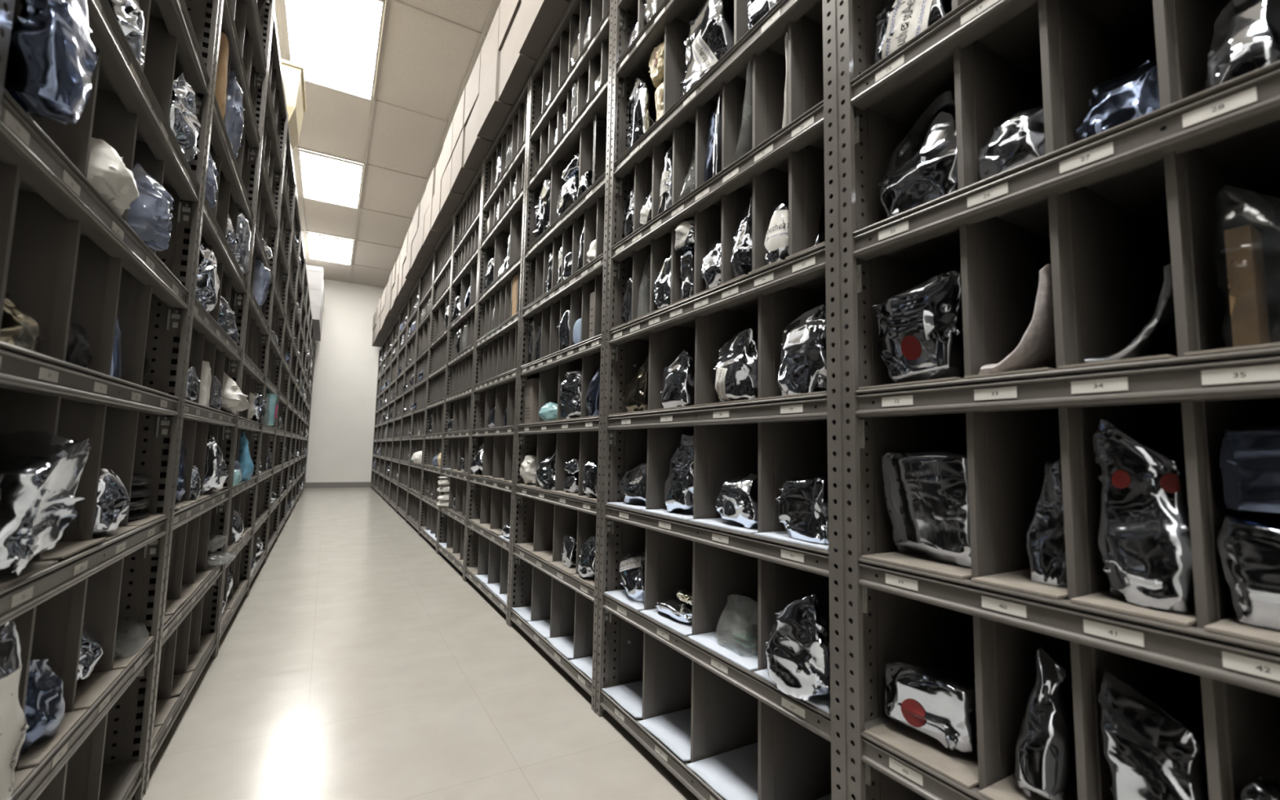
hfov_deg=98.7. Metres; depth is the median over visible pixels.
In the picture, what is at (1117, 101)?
bag
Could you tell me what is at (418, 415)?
shelving unit
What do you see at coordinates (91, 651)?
bag
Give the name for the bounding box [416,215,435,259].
box
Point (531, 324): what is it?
bag
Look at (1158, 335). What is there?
bag
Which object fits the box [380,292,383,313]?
box
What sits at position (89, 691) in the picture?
liner
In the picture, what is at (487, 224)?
plastic bag
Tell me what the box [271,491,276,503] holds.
bag
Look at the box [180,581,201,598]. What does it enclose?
liner
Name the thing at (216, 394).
bag
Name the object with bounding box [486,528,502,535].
liner
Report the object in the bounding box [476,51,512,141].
box
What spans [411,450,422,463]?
plastic bag
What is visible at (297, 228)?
shelving unit
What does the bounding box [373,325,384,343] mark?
box
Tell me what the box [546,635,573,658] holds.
liner
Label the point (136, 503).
plastic bag
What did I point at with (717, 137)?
bag
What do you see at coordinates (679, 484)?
bag
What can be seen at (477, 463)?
bag
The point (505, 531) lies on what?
bag
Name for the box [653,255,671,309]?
bag
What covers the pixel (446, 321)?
bag
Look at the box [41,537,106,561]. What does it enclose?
liner
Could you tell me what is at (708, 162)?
bag
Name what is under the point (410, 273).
box
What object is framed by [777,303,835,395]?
bag
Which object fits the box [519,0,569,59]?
box
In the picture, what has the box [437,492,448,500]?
plastic bag
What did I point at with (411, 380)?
bag
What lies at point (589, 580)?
liner
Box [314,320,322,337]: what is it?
box
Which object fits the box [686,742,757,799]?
liner
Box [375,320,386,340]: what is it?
box
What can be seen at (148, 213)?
plastic bag
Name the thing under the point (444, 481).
plastic bag
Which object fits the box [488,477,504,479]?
liner
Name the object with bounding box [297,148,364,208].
recessed light
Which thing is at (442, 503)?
plastic bag
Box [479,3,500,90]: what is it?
box
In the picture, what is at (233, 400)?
plastic bag
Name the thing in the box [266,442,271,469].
bag
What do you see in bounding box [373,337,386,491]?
shelving unit
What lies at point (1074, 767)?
bag
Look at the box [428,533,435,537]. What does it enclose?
liner
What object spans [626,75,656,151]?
bag
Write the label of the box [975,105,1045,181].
bag
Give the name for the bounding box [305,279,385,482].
wall
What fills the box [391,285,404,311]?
box
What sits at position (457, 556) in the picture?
liner
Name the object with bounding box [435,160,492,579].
shelving unit
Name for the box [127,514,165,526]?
liner
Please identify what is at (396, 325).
shelving unit
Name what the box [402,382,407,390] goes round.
bag
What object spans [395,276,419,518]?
shelving unit
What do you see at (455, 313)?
bag
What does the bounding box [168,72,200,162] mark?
bag
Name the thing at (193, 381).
bag
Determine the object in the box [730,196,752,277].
bag
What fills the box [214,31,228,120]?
cardboard sheet
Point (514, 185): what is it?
bag
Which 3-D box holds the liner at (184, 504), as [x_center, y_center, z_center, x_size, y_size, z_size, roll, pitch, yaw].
[-1.358,0.266,1.374,0.370,0.003,0.166,4,-6,-29]
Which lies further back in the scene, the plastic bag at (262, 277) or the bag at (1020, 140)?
the plastic bag at (262, 277)
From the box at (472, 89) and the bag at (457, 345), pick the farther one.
the bag at (457, 345)
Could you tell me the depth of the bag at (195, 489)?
1.56 m
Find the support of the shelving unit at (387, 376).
on the floor
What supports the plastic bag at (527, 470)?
on the liner at (522, 484)
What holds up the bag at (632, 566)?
on the liner at (621, 595)
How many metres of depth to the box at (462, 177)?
3.72 m
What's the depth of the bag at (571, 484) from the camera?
1.99 m
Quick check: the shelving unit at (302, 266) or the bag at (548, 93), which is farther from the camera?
the shelving unit at (302, 266)
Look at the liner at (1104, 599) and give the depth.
0.59 m
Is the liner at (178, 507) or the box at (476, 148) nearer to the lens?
the liner at (178, 507)
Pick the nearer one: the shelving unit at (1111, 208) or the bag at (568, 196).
the shelving unit at (1111, 208)
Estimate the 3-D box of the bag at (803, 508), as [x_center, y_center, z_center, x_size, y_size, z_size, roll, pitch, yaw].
[0.321,0.201,1.028,0.080,0.114,0.119,4,-6,-29]
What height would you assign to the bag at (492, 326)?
0.225 m
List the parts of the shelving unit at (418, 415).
shelf, shelf, post, shelf, shelf, shelf, shelf, shelf, shelf, shelf, post, panel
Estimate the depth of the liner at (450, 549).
3.74 m
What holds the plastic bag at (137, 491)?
on the plastic bag at (136, 503)
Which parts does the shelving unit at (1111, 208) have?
post, panel, shelf, shelf, shelf, shelf, shelf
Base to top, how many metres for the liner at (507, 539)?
0.003 m
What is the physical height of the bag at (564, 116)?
0.185 m
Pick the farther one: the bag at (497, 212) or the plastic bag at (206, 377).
the bag at (497, 212)
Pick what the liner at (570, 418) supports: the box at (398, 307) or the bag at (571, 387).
the bag at (571, 387)
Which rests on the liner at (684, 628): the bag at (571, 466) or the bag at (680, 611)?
the bag at (680, 611)
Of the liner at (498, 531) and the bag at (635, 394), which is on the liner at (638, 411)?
the bag at (635, 394)
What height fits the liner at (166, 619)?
0.008 m
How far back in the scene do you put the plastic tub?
3.20 m
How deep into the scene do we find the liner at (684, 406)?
1.39 m
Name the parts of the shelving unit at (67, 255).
post, shelf, shelf, shelf, shelf, shelf, shelf, post, shelf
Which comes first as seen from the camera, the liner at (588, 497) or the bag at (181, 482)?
the bag at (181, 482)
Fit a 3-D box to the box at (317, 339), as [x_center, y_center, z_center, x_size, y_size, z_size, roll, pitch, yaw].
[-5.701,-1.192,9.464,0.366,0.262,0.386,4,-6,-29]
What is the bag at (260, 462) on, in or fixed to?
on the shelving unit at (279, 304)
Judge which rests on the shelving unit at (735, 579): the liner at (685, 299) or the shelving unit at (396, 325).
the liner at (685, 299)
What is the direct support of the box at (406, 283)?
on the shelving unit at (403, 465)
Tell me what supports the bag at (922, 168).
on the shelving unit at (1111, 208)
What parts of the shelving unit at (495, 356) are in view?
post, shelf, panel, shelf, shelf, shelf, shelf, shelf, shelf, shelf, shelf, panel, post, panel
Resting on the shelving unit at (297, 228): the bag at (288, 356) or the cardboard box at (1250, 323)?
the bag at (288, 356)
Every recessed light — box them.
[282,0,386,101]
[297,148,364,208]
[306,231,354,265]
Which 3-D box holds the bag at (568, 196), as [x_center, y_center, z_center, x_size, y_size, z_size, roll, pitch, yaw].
[-0.284,-0.811,2.218,0.086,0.174,0.134,4,-6,-27]
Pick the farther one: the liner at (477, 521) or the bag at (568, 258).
the liner at (477, 521)
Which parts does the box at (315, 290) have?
lid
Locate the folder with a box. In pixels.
[573,318,581,344]
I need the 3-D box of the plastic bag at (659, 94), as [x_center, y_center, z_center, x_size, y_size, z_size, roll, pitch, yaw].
[0.079,-0.858,1.624,0.071,0.182,0.106,4,-6,-29]
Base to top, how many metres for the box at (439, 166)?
0.275 m
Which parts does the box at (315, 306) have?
lid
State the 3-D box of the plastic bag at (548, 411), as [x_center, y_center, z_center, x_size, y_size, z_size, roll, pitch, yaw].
[-0.347,0.048,2.249,0.107,0.082,0.151,5,-6,-36]
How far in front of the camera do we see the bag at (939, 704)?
0.80 m
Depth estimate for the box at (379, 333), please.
8.90 m
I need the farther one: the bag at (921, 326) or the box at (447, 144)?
the box at (447, 144)
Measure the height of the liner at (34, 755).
0.003 m
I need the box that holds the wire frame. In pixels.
[592,114,607,183]
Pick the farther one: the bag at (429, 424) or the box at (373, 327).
the box at (373, 327)
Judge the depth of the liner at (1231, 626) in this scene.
0.52 m
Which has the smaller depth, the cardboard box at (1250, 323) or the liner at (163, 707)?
the cardboard box at (1250, 323)
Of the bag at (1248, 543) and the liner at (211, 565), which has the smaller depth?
the bag at (1248, 543)
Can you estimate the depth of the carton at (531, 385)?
2.42 m
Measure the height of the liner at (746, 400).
0.003 m
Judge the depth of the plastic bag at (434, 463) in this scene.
4.34 m
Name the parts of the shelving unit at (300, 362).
shelf, shelf, shelf, shelf, shelf, shelf, shelf, panel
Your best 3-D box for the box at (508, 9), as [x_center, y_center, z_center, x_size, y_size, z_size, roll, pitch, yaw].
[-0.495,-1.983,2.828,0.360,0.275,0.385,4,-6,-29]
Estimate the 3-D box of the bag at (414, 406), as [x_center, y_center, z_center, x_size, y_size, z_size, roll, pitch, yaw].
[-2.284,0.045,5.655,0.112,0.111,0.094,4,-6,-29]
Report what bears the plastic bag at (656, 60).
on the plastic bag at (659, 94)
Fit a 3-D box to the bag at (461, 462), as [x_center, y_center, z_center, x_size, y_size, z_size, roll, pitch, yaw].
[-1.166,0.424,3.654,0.070,0.092,0.086,4,-6,-29]
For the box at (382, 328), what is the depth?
8.60 m
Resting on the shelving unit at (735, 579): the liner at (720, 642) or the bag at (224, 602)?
the liner at (720, 642)
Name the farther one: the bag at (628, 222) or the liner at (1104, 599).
the bag at (628, 222)
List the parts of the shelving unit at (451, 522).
post, shelf, shelf, shelf, shelf, shelf, shelf, shelf, shelf, shelf, panel, post, panel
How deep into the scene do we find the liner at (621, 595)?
1.56 m
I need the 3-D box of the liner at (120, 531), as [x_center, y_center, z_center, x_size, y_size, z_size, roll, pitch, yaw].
[-1.086,0.227,0.896,0.370,0.003,0.171,4,-6,-29]
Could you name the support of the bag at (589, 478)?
on the liner at (588, 497)
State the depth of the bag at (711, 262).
1.30 m
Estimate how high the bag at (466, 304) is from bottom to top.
0.230 m
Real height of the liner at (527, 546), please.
0.008 m
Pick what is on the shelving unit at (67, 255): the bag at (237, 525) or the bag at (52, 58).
the bag at (52, 58)
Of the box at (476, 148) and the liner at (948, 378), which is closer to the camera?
the liner at (948, 378)
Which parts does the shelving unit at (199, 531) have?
shelf, post, shelf, shelf, shelf, shelf, shelf, shelf, post, shelf, shelf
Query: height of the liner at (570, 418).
0.003 m
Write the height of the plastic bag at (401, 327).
0.144 m
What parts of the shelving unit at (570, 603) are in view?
post, panel, shelf, shelf, shelf, panel, shelf, shelf, shelf, shelf, shelf, shelf, post, panel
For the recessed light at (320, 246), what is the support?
in the ceiling
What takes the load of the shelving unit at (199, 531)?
on the floor
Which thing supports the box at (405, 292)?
on the shelving unit at (403, 465)
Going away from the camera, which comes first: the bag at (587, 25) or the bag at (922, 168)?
the bag at (922, 168)
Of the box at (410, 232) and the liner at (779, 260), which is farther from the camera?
the box at (410, 232)
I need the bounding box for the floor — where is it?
[131,487,699,799]
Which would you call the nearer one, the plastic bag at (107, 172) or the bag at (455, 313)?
the plastic bag at (107, 172)
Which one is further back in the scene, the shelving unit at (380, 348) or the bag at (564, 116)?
the shelving unit at (380, 348)
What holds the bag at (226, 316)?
on the shelving unit at (199, 531)
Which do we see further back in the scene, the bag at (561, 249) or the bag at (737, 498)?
the bag at (561, 249)
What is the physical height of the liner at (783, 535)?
0.003 m
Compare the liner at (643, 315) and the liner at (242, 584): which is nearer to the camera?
the liner at (643, 315)
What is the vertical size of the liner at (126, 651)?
0.003 m
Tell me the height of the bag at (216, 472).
0.185 m
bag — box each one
[0,292,42,353]
[0,431,91,575]
[0,620,29,799]
[5,0,97,124]
[18,658,65,756]
[65,321,93,368]
[76,622,102,681]
[86,137,138,216]
[93,468,130,535]
[107,0,145,72]
[110,311,122,378]
[126,162,173,251]
[128,497,150,510]
[128,510,149,519]
[130,484,152,497]
[131,473,152,485]
[142,349,149,386]
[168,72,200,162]
[175,435,186,501]
[185,366,200,400]
[189,465,201,498]
[195,243,219,314]
[198,360,211,406]
[202,435,228,493]
[204,151,218,208]
[210,374,222,409]
[217,294,235,335]
[220,371,248,414]
[221,600,226,615]
[224,70,244,158]
[226,214,236,254]
[226,570,233,603]
[229,323,238,343]
[231,509,244,543]
[232,469,241,486]
[234,210,250,275]
[234,459,242,474]
[238,431,253,480]
[247,391,255,419]
[250,556,256,576]
[252,391,266,422]
[253,259,271,305]
[256,537,265,556]
[258,457,262,472]
[262,239,272,259]
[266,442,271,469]
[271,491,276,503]
[278,415,281,428]
[283,447,286,461]
[285,351,290,364]
[296,301,301,314]
[300,382,303,393]
[399,322,403,331]
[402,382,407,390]
[408,373,413,385]
[410,321,415,332]
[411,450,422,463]
[412,401,417,409]
[417,370,422,380]
[427,413,432,431]
[431,453,439,466]
[436,484,449,492]
[436,499,448,506]
[437,453,440,466]
[437,478,449,484]
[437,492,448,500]
[444,306,448,328]
[446,418,453,431]
[451,294,461,320]
[452,496,455,509]
[455,328,460,354]
[457,457,464,471]
[463,286,470,309]
[470,443,483,474]
[484,257,494,288]
[486,217,489,233]
[487,406,495,427]
[491,306,494,330]
[494,151,501,183]
[496,200,499,220]
[497,256,506,276]
[502,523,510,537]
[503,403,507,426]
[506,233,510,267]
[512,178,515,199]
[519,454,536,484]
[528,320,533,363]
[533,176,551,237]
[534,320,542,359]
[535,448,555,489]
[538,401,557,421]
[546,80,550,106]
[546,248,552,291]
[554,127,557,145]
[556,174,578,217]
[556,308,570,349]
[557,245,562,284]
[559,369,582,418]
[560,533,576,567]
[561,151,579,182]
[562,107,567,133]
[563,249,572,279]
[563,474,578,493]
[564,457,579,474]
[570,26,579,66]
[577,169,596,198]
[577,219,584,271]
[577,532,595,577]
[582,7,591,48]
[582,461,597,497]
[584,89,588,105]
[585,364,599,416]
[586,239,595,263]
[595,68,600,91]
[618,462,646,504]
[619,549,644,601]
[621,277,631,323]
[622,185,634,239]
[622,353,648,412]
[626,16,637,50]
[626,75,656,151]
[639,187,652,226]
[644,0,655,23]
[648,41,664,88]
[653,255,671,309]
[654,81,663,120]
[654,596,692,622]
[657,145,672,215]
[660,349,694,408]
[663,429,693,513]
[674,219,694,253]
[676,587,692,605]
[679,0,733,94]
[680,250,694,299]
[701,237,720,289]
[704,106,716,182]
[712,92,722,176]
[713,328,758,401]
[715,473,758,528]
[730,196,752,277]
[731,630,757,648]
[747,0,779,30]
[764,201,788,264]
[764,594,839,700]
[775,475,837,544]
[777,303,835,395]
[782,31,788,128]
[814,194,833,244]
[872,271,964,383]
[874,0,951,63]
[876,89,958,217]
[881,448,971,567]
[884,661,977,752]
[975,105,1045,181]
[977,263,1056,374]
[1013,647,1075,799]
[1026,454,1066,586]
[1072,756,1076,773]
[1075,60,1159,141]
[1083,262,1177,363]
[1092,419,1195,612]
[1097,671,1208,799]
[1205,0,1279,88]
[1216,510,1279,629]
[1219,426,1279,513]
[1240,773,1279,799]
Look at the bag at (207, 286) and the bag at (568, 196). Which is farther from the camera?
the bag at (568, 196)
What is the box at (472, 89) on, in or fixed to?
on the box at (476, 148)
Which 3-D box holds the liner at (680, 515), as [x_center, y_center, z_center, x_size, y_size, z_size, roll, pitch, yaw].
[0.217,0.300,1.474,0.370,0.004,0.210,4,-6,-29]
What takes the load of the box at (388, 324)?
on the shelving unit at (387, 376)
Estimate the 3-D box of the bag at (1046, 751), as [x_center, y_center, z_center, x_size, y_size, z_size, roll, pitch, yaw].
[0.511,0.408,0.695,0.070,0.174,0.053,4,-6,-29]
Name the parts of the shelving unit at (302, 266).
shelf, shelf, shelf, shelf, shelf, shelf, shelf, shelf, shelf, panel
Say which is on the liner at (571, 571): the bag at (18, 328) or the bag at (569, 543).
the bag at (569, 543)
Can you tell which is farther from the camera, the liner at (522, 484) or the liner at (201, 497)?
the liner at (522, 484)
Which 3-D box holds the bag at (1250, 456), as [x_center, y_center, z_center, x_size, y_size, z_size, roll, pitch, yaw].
[0.622,0.068,0.538,0.070,0.084,0.071,4,-6,-32]
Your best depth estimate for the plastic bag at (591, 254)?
1.93 m
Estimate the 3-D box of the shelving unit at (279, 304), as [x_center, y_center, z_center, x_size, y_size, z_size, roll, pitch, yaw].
[-2.379,-0.266,3.211,0.426,2.597,0.914,4,-6,-29]
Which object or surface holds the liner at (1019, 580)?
on the shelving unit at (1111, 208)
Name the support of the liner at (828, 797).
on the shelving unit at (735, 579)
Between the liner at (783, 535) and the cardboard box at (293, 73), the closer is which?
the liner at (783, 535)
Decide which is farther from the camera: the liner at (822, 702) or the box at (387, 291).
the box at (387, 291)
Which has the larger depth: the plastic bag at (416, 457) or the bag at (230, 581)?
the plastic bag at (416, 457)
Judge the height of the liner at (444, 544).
0.009 m
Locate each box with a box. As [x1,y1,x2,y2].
[280,58,306,150]
[306,264,323,291]
[308,283,321,302]
[310,301,320,324]
[313,309,321,328]
[313,315,321,333]
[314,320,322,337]
[315,337,320,341]
[372,312,375,331]
[372,328,382,346]
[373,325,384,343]
[374,307,377,327]
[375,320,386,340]
[377,297,382,318]
[377,314,388,336]
[379,311,391,332]
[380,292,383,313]
[382,284,386,308]
[382,304,394,327]
[384,297,397,322]
[386,281,388,299]
[386,289,399,316]
[387,270,392,295]
[391,261,396,289]
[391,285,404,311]
[393,274,408,304]
[395,252,400,280]
[397,264,412,297]
[399,242,404,272]
[402,231,408,264]
[402,260,417,288]
[404,243,422,280]
[407,219,413,251]
[410,232,428,270]
[411,202,420,242]
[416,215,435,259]
[418,189,426,226]
[422,198,444,246]
[424,167,435,214]
[431,178,453,231]
[434,147,443,193]
[440,155,464,214]
[441,120,453,177]
[450,127,477,194]
[451,86,465,153]
[463,50,481,126]
[463,94,493,170]
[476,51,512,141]
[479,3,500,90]
[497,0,521,51]
[497,4,537,105]
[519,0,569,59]
[1223,210,1271,346]
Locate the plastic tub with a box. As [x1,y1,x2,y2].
[263,393,278,426]
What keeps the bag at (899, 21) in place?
on the shelving unit at (1111, 208)
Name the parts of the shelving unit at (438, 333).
shelf, post, shelf, shelf, shelf, shelf, shelf, shelf, shelf, panel, post, shelf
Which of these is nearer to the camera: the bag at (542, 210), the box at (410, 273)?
the bag at (542, 210)
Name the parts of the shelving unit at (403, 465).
shelf, shelf, shelf, post, shelf, shelf, shelf, shelf, shelf, post, shelf, panel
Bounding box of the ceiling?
[274,0,501,288]
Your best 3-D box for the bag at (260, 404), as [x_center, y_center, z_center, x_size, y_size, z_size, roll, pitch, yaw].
[-1.960,0.032,2.796,0.094,0.166,0.103,4,-6,-29]
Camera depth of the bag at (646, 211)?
1.61 m
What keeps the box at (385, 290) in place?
on the box at (388, 324)
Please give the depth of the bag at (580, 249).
2.04 m
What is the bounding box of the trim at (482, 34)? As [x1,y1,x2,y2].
[279,0,497,283]
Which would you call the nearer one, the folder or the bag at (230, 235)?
the bag at (230, 235)
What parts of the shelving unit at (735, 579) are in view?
post, shelf, panel, shelf, shelf, shelf, shelf, shelf, shelf, shelf, shelf, post, panel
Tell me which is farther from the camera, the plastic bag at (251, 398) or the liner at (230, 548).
the plastic bag at (251, 398)
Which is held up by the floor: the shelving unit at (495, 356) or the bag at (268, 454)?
the shelving unit at (495, 356)
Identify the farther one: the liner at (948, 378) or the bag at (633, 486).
the bag at (633, 486)
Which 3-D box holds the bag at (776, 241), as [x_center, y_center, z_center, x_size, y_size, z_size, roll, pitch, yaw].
[0.299,-0.341,1.126,0.070,0.144,0.090,4,-6,-29]
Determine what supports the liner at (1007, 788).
on the shelving unit at (1111, 208)
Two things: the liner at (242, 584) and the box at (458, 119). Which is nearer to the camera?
the liner at (242, 584)
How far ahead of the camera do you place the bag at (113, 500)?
0.93 m
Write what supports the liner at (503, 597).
on the shelving unit at (495, 356)
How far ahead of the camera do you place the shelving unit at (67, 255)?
0.93 m
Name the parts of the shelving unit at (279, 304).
shelf, shelf, shelf, shelf, shelf, shelf, post, shelf, shelf, shelf, panel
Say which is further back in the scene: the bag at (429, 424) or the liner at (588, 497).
the bag at (429, 424)
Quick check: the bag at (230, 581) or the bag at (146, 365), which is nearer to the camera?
the bag at (146, 365)
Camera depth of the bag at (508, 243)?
2.91 m
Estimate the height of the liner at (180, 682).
0.009 m
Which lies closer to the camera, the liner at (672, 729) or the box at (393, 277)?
the liner at (672, 729)
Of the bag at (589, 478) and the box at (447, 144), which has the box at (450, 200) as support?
the box at (447, 144)
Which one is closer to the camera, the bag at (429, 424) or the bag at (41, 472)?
the bag at (41, 472)
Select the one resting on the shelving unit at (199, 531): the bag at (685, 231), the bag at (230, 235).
the bag at (230, 235)
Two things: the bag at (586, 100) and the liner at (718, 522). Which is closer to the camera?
the liner at (718, 522)
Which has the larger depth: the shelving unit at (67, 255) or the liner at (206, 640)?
the liner at (206, 640)
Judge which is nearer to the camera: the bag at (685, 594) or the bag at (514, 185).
the bag at (685, 594)
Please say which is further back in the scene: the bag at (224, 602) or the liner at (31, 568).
the bag at (224, 602)
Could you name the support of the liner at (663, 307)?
on the shelving unit at (735, 579)
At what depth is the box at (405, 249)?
6.16 m
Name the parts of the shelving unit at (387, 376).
shelf, post, shelf, shelf, panel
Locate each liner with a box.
[0,560,57,588]
[11,767,34,795]
[17,709,87,768]
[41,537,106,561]
[73,668,124,711]
[92,525,138,541]
[112,635,154,670]
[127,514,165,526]
[152,725,161,741]
[154,697,178,726]
[164,596,188,615]
[164,614,172,623]
[171,671,193,697]
[174,504,182,510]
[175,500,197,507]
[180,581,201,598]
[186,650,205,672]
[189,495,209,501]
[194,569,212,583]
[198,632,216,652]
[202,490,219,496]
[205,560,222,571]
[213,486,229,491]
[221,608,231,621]
[225,597,236,609]
[226,544,235,551]
[231,538,242,545]
[231,588,242,598]
[238,579,248,588]
[239,532,247,538]
[242,527,252,533]
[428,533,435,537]
[438,542,446,548]
[444,547,453,553]
[449,552,460,559]
[466,566,477,574]
[468,519,479,524]
[474,573,488,583]
[476,523,490,529]
[484,582,499,594]
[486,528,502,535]
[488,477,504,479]
[496,593,506,604]
[498,535,509,542]
[501,480,511,483]
[511,605,531,621]
[514,542,533,551]
[516,483,535,487]
[526,618,550,638]
[529,550,552,562]
[532,486,555,491]
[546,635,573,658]
[548,560,576,574]
[551,490,577,496]
[553,417,576,421]
[568,656,592,679]
[571,573,595,587]
[573,495,596,501]
[576,415,599,418]
[601,680,642,718]
[604,589,644,610]
[606,502,645,510]
[608,410,644,415]
[610,323,626,329]
[626,315,644,323]
[637,707,691,760]
[640,608,692,635]
[641,508,693,519]
[643,405,692,411]
[645,306,665,315]
[666,297,689,307]
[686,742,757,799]
[687,623,757,671]
[688,517,757,533]
[689,286,715,297]
[690,399,756,407]
[716,274,747,286]
[748,259,784,274]
[754,391,835,399]
[754,530,837,550]
[754,668,839,714]
[785,241,825,259]
[816,789,840,799]
[858,377,964,389]
[861,551,971,578]
[964,367,1056,378]
[971,568,1067,599]
[978,772,1078,799]
[1057,354,1177,368]
[1070,589,1196,626]
[1183,342,1279,355]
[1204,614,1279,646]
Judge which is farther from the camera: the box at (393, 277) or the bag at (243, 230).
the box at (393, 277)
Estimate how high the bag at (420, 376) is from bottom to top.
0.139 m
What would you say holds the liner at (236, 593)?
on the shelving unit at (258, 329)
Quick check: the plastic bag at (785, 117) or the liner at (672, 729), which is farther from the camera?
the liner at (672, 729)
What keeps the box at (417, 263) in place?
on the shelving unit at (418, 415)
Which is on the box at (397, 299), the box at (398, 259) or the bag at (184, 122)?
the box at (398, 259)
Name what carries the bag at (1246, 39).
on the shelving unit at (1111, 208)
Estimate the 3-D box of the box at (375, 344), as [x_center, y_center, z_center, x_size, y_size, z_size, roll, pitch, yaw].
[-4.668,-1.127,10.026,0.360,0.275,0.385,4,-6,-29]
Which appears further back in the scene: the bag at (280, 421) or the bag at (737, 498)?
the bag at (280, 421)
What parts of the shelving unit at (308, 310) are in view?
shelf, shelf, shelf, panel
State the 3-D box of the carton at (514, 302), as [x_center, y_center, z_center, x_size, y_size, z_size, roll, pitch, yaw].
[-0.597,-0.449,2.753,0.070,0.101,0.076,4,-6,-29]
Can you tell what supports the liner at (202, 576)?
on the shelving unit at (199, 531)
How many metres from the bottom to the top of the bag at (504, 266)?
0.152 m
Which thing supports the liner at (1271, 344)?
on the shelving unit at (1111, 208)
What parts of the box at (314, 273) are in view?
lid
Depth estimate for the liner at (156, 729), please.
1.31 m
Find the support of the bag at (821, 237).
on the liner at (824, 242)
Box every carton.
[511,280,517,301]
[511,297,516,315]
[512,274,518,283]
[524,377,539,400]
[524,399,538,422]
[588,291,594,338]
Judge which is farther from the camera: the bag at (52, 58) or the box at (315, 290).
the box at (315, 290)
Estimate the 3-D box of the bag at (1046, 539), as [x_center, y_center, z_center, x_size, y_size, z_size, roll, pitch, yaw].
[0.541,0.152,0.715,0.070,0.164,0.056,4,-6,-29]
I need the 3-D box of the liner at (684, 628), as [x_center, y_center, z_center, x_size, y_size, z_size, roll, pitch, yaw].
[0.212,0.562,1.449,0.370,0.004,0.210,4,-6,-29]
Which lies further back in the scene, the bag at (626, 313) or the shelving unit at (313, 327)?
the shelving unit at (313, 327)
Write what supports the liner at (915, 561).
on the shelving unit at (1111, 208)
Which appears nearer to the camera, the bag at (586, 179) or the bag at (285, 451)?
the bag at (586, 179)
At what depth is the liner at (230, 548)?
2.23 m
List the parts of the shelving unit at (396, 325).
shelf, shelf, shelf, shelf, shelf, shelf, shelf, panel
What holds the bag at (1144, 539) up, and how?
on the liner at (1104, 599)
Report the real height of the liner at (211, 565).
0.003 m
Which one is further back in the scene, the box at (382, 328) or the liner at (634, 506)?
the box at (382, 328)
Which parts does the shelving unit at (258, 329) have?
shelf, shelf, shelf, shelf, shelf, shelf, shelf, post, shelf, shelf, panel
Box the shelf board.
[864,720,978,788]
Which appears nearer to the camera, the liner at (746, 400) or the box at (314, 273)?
the liner at (746, 400)
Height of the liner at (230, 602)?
0.008 m
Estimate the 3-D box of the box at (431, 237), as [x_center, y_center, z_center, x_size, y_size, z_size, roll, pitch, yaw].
[-1.698,-1.541,4.882,0.360,0.275,0.385,4,-6,-29]
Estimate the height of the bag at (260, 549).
0.143 m
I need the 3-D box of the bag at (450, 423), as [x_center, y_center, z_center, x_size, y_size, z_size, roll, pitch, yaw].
[-1.353,0.179,4.024,0.121,0.114,0.172,4,-6,-29]
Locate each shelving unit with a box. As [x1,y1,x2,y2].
[0,0,222,799]
[145,0,274,794]
[217,2,288,651]
[248,122,296,589]
[266,189,302,553]
[277,232,306,534]
[284,263,308,523]
[291,288,311,509]
[295,303,312,502]
[298,319,314,496]
[301,330,315,491]
[303,342,315,488]
[370,344,382,487]
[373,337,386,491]
[377,324,393,497]
[382,312,399,502]
[388,296,408,509]
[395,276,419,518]
[405,250,434,534]
[417,214,461,551]
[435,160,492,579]
[462,74,541,623]
[506,0,634,711]
[594,0,879,799]
[834,0,1279,799]
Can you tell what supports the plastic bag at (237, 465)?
on the shelving unit at (258, 329)
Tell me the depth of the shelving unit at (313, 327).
8.42 m
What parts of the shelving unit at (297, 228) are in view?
shelf, shelf, shelf, shelf, shelf, shelf, shelf, shelf, shelf, panel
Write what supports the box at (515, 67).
on the shelving unit at (495, 356)
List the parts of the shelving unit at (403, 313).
shelf, shelf, shelf, post, shelf, shelf, shelf, shelf, shelf, shelf, panel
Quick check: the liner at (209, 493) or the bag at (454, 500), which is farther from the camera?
the bag at (454, 500)
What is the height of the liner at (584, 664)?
0.008 m
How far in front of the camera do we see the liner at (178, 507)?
1.36 m
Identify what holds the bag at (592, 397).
on the liner at (593, 415)
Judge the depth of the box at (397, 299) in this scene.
6.82 m
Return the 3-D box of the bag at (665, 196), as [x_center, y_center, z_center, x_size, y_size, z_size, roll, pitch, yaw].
[0.084,-0.608,1.549,0.060,0.225,0.077,4,-6,-29]
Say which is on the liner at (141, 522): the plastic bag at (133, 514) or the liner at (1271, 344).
the plastic bag at (133, 514)
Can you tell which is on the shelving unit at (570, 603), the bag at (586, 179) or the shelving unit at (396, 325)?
the bag at (586, 179)
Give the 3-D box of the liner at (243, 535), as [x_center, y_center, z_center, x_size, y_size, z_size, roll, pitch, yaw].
[-1.992,0.617,2.458,0.370,0.007,0.171,4,-6,-29]
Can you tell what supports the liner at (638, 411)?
on the shelving unit at (735, 579)
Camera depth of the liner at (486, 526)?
2.98 m
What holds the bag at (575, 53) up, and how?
on the shelving unit at (570, 603)
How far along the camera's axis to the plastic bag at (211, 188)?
1.41 m
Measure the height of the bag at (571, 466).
0.057 m
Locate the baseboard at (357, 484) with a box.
[304,481,372,488]
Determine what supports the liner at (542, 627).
on the shelving unit at (570, 603)
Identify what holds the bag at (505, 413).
on the shelving unit at (495, 356)
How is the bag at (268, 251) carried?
on the shelving unit at (258, 329)

